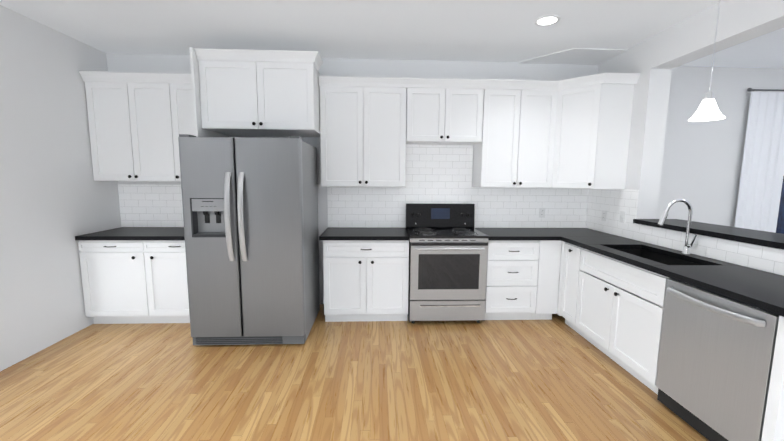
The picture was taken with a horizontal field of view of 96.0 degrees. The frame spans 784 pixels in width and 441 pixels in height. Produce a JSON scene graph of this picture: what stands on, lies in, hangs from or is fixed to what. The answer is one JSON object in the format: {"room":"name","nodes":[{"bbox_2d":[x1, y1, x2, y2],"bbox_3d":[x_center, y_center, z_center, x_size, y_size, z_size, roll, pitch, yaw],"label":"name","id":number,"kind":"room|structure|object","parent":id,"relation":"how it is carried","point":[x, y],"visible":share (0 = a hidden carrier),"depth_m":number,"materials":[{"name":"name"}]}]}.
{"room":"kitchen","nodes":[
{"label":"kitchen","id":0,"kind":"room"},
{"bbox_2d":[0,5,120,371],"bbox_3d":[-2.978,0.036,0.640,0.150,2.840,6.600,0,7,-2],"label":"wall","id":1,"kind":"structure","parent":0,"point":[55,198],"depth_m":3.04,"materials":[{"name":"white paint"}]},
{"bbox_2d":[0,304,708,440],"bbox_3d":[-0.327,1.422,0.922,7.560,0.060,6.600,0,7,-2],"label":"floor","id":2,"kind":"structure","parent":0,"point":[556,378],"depth_m":2.52,"materials":[{"name":"brown wood"}]},
{"bbox_2d":[78,240,189,323],"bbox_3d":[-2.422,0.590,3.738,1.211,0.879,0.632,0,7,-2],"label":"base cabinet","id":3,"kind":"object","parent":2,"relation":"on","point":[133,281],"visible":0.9,"depth_m":3.46,"materials":[{"name":"white paint"}]},
{"bbox_2d":[75,227,184,239],"bbox_3d":[-2.418,0.133,3.686,1.211,0.040,0.625,0,7,-2],"label":"countertop","id":4,"kind":"structure","parent":3,"relation":"on","point":[122,233],"depth_m":3.48,"materials":[{"name":"black stone"}]},
{"bbox_2d":[189,47,229,137],"bbox_3d":[-1.793,-0.267,3.617,0.026,2.620,0.718,0,7,-2],"label":"panel","id":5,"kind":"object","parent":2,"relation":"on","point":[199,131],"visible":0.17,"depth_m":3.19,"materials":[{"name":"white paint"}]},
{"bbox_2d":[178,134,319,344],"bbox_3d":[-1.273,0.164,3.373,0.988,1.832,0.914,0,7,-2],"label":"fridge","id":6,"kind":"object","parent":2,"relation":"on","point":[250,212],"visible":1,"depth_m":3.00,"materials":[{"name":"grey metal"}]},
{"bbox_2d":[323,240,408,321],"bbox_3d":[-0.271,0.596,3.831,0.857,0.879,0.632,0,7,-2],"label":"base cabinet","id":7,"kind":"object","parent":2,"relation":"on","point":[366,280],"visible":0.98,"depth_m":3.56,"materials":[{"name":"white paint"}]},
{"bbox_2d":[319,227,409,239],"bbox_3d":[-0.283,0.138,3.778,0.887,0.040,0.625,0,7,-2],"label":"countertop","id":8,"kind":"structure","parent":7,"relation":"on","point":[331,233],"depth_m":3.60,"materials":[{"name":"black stone"}]},
{"bbox_2d":[405,203,488,323],"bbox_3d":[0.557,0.442,3.799,0.787,1.205,0.672,0,7,-2],"label":"stove","id":9,"kind":"object","parent":2,"relation":"on","point":[448,247],"visible":1,"depth_m":3.55,"materials":[{"name":"silver metal"}]},
{"bbox_2d":[485,240,539,319],"bbox_3d":[1.218,0.600,3.894,0.533,0.879,0.632,0,7,-2],"label":"base cabinet","id":10,"kind":"object","parent":2,"relation":"on","point":[511,279],"visible":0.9,"depth_m":3.62,"materials":[{"name":"white paint"}]},
{"bbox_2d":[475,228,558,239],"bbox_3d":[1.319,0.143,3.845,0.728,0.040,0.627,0,7,-2],"label":"countertop","id":11,"kind":"structure","parent":10,"relation":"on","point":[493,233],"depth_m":3.71,"materials":[{"name":"black stone"}]},
{"bbox_2d":[531,240,561,319],"bbox_3d":[1.892,0.600,3.940,0.813,0.879,0.598,0,7,-2],"label":"base cabinet","id":12,"kind":"object","parent":2,"relation":"on","point":[549,262],"visible":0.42,"depth_m":3.63,"materials":[{"name":"white paint"}]},
{"bbox_2d":[557,241,567,324],"bbox_3d":[1.777,0.639,3.607,0.110,0.879,0.058,0,7,-2],"label":"base cabinet","id":13,"kind":"object","parent":2,"relation":"on","point":[561,279],"visible":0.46,"depth_m":3.60,"materials":[{"name":"white paint"}]},
{"bbox_2d":[560,243,583,336],"bbox_3d":[2.017,0.660,3.451,0.640,0.879,0.273,0,7,-2],"label":"base cabinet","id":14,"kind":"object","parent":2,"relation":"on","point":[571,268],"visible":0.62,"depth_m":3.44,"materials":[{"name":"white paint"}]},
{"bbox_2d":[575,248,669,394],"bbox_3d":[2.043,0.735,2.833,0.640,0.879,0.967,0,7,-2],"label":"base cabinet","id":15,"kind":"object","parent":2,"relation":"on","point":[619,312],"visible":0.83,"depth_m":2.71,"materials":[{"name":"white paint"}]},
{"bbox_2d":[543,228,783,316],"bbox_3d":[2.038,0.358,2.891,0.628,0.226,2.633,0,7,-2],"label":"countertop","id":16,"kind":"structure","parent":15,"relation":"on","point":[760,289],"depth_m":2.32,"materials":[{"name":"black stone"}]},
{"bbox_2d":[658,199,696,253],"bbox_3d":[2.197,0.049,2.712,0.275,0.432,0.104,0,7,-2],"label":"faucet","id":17,"kind":"object","parent":16,"relation":"on","point":[686,247],"visible":1,"depth_m":2.72,"materials":[{"name":"silver metal"}]},
{"bbox_2d":[656,278,778,440],"bbox_3d":[2.056,0.833,2.031,0.644,0.879,0.637,0,7,-2],"label":"dishwasher","id":18,"kind":"object","parent":2,"relation":"on","point":[716,355],"visible":0.73,"depth_m":1.95,"materials":[{"name":"grey metal"}]},
{"bbox_2d":[761,315,783,440],"bbox_3d":[2.108,0.875,1.687,0.608,0.879,0.050,0,7,-2],"label":"base cabinet","id":19,"kind":"object","parent":2,"relation":"on","point":[773,427],"visible":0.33,"depth_m":1.66,"materials":[{"name":"white paint"}]},
{"bbox_2d":[0,0,783,67],"bbox_3d":[4.283,-1.414,0.848,16.750,0.100,6.750,0,7,-2],"label":"ceiling","id":20,"kind":"structure","parent":0,"point":[476,30],"depth_m":3.04,"materials":[{"name":"white paint"}]},
{"bbox_2d":[534,15,560,25],"bbox_3d":[1.268,-1.632,2.886,0.198,0.006,0.198,0,7,-2],"label":"recessed light","id":21,"kind":"object","parent":20,"relation":"in","point":[547,20],"visible":1,"depth_m":2.88,"materials":[{"name":"white paint"}]},
{"bbox_2d":[515,48,627,64],"bbox_3d":[1.859,-1.727,3.721,0.950,0.010,0.470,0,7,-2],"label":"ceiling soffit","id":22,"kind":"structure","parent":20,"relation":"attached to","point":[583,56],"depth_m":3.73,"materials":[{"name":"white paint"}]},
{"bbox_2d":[688,0,725,120],"bbox_3d":[2.198,-1.135,2.411,0.196,0.862,0.196,0,7,-2],"label":"pendant light","id":23,"kind":"object","parent":20,"relation":"hanging from","point":[708,110],"visible":1,"depth_m":2.42,"materials":[{"name":"white glass"}]},
{"bbox_2d":[106,53,783,303],"bbox_3d":[4.132,-0.354,4.298,16.750,2.840,0.150,0,7,-2],"label":"wall","id":24,"kind":"structure","parent":0,"point":[701,167],"depth_m":4.07,"materials":[{"name":"white paint"}]},
{"bbox_2d":[79,71,194,180],"bbox_3d":[-2.415,-0.938,3.672,1.211,1.050,0.393,0,7,-2],"label":"upper cabinet","id":25,"kind":"object","parent":24,"relation":"attached to","point":[139,122],"visible":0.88,"depth_m":3.53,"materials":[{"name":"white paint"}]},
{"bbox_2d":[194,48,322,136],"bbox_3d":[-1.241,-1.227,3.536,1.118,0.685,0.693,0,7,-2],"label":"upper cabinet","id":26,"kind":"object","parent":24,"relation":"attached to","point":[262,93],"visible":0.96,"depth_m":3.26,"materials":[{"name":"white paint"}]},
{"bbox_2d":[118,144,587,227],"bbox_3d":[-0.365,-0.391,4.021,5.339,0.948,0.006,0,7,-2],"label":"backsplash","id":27,"kind":"structure","parent":24,"relation":"attached to","point":[438,173],"depth_m":4.05,"materials":[{"name":"tile"}]},
{"bbox_2d":[539,208,544,217],"bbox_3d":[1.761,-0.091,4.140,0.070,0.114,0.008,0,7,-2],"label":"electrical outlet","id":28,"kind":"object","parent":27,"relation":"attached to","point":[541,212],"visible":1,"depth_m":4.14,"materials":[{"name":"white plastic"}]},
{"bbox_2d":[319,86,405,186],"bbox_3d":[-0.302,-0.875,3.781,0.882,1.010,0.370,0,7,-2],"label":"upper cabinet","id":29,"kind":"object","parent":24,"relation":"attached to","point":[362,136],"visible":1,"depth_m":3.64,"materials":[{"name":"white paint"}]},
{"bbox_2d":[318,73,640,89],"bbox_3d":[0.807,-1.373,3.459,3.068,0.085,0.387,0,7,-2],"label":"crown molding","id":30,"kind":"structure","parent":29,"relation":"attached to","point":[512,84],"depth_m":3.55,"materials":[{"name":"white paint"}]},
{"bbox_2d":[406,88,483,144],"bbox_3d":[0.540,-1.106,3.789,0.792,0.540,0.370,0,7,-2],"label":"upper cabinet","id":31,"kind":"object","parent":24,"relation":"attached to","point":[444,116],"visible":1,"depth_m":3.65,"materials":[{"name":"white paint"}]},
{"bbox_2d":[472,89,557,187],"bbox_3d":[1.324,-0.871,3.851,0.774,1.010,0.370,0,7,-2],"label":"upper cabinet","id":32,"kind":"object","parent":24,"relation":"attached to","point":[514,148],"visible":0.98,"depth_m":3.71,"materials":[{"name":"white paint"}]},
{"bbox_2d":[552,84,633,188],"bbox_3d":[2.019,-0.853,3.753,0.619,1.010,0.628,0,7,-2],"label":"upper cabinet","id":33,"kind":"object","parent":24,"relation":"attached to","point":[592,135],"visible":0.96,"depth_m":3.51,"materials":[{"name":"white paint"}]},
{"bbox_2d":[734,88,783,232],"bbox_3d":[4.881,-0.274,4.219,1.684,2.492,0.084,0,7,-2],"label":"curtain","id":34,"kind":"object","parent":24,"relation":"hanging from","point":[760,185],"visible":0.77,"depth_m":4.13,"materials":[{"name":"white fabric"}]},
{"bbox_2d":[776,176,783,233],"bbox_3d":[4.942,-0.559,4.216,0.910,1.790,0.028,0,7,-2],"label":"window","id":35,"kind":"structure","parent":24,"relation":"in","point":[780,225],"depth_m":4.28,"materials":[{"name":"blue glass"}]},
{"bbox_2d":[592,0,783,275],"bbox_3d":[2.552,0.020,0.874,0.200,2.780,6.600,0,7,-2],"label":"wall","id":36,"kind":"structure","parent":0,"point":[648,125],"depth_m":3.23,"materials":[{"name":"white paint"}]},
{"bbox_2d":[586,189,783,275],"bbox_3d":[2.360,0.007,2.875,0.006,0.478,2.606,0,7,-2],"label":"backsplash","id":37,"kind":"structure","parent":36,"relation":"attached to","point":[613,203],"depth_m":3.08,"materials":[{"name":"tile"}]},
{"bbox_2d":[601,210,606,220],"bbox_3d":[2.311,-0.052,3.849,0.008,0.114,0.070,0,7,-2],"label":"electrical outlet","id":38,"kind":"object","parent":37,"relation":"attached to","point":[604,213],"visible":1,"depth_m":3.85,"materials":[{"name":"white plastic"}]},
{"bbox_2d":[619,211,625,222],"bbox_3d":[2.320,-0.036,3.559,0.014,0.114,0.070,0,7,-2],"label":"light switch","id":39,"kind":"object","parent":37,"relation":"attached to","point":[622,216],"visible":1,"depth_m":3.55,"materials":[{"name":"white plastic"}]},
{"bbox_2d":[633,219,783,249],"bbox_3d":[2.566,0.118,2.460,0.435,0.040,1.878,0,7,-2],"label":"bar","id":40,"kind":"object","parent":36,"relation":"on","point":[761,238],"visible":0.96,"depth_m":2.61,"materials":[{"name":"black stone"}]}
]}

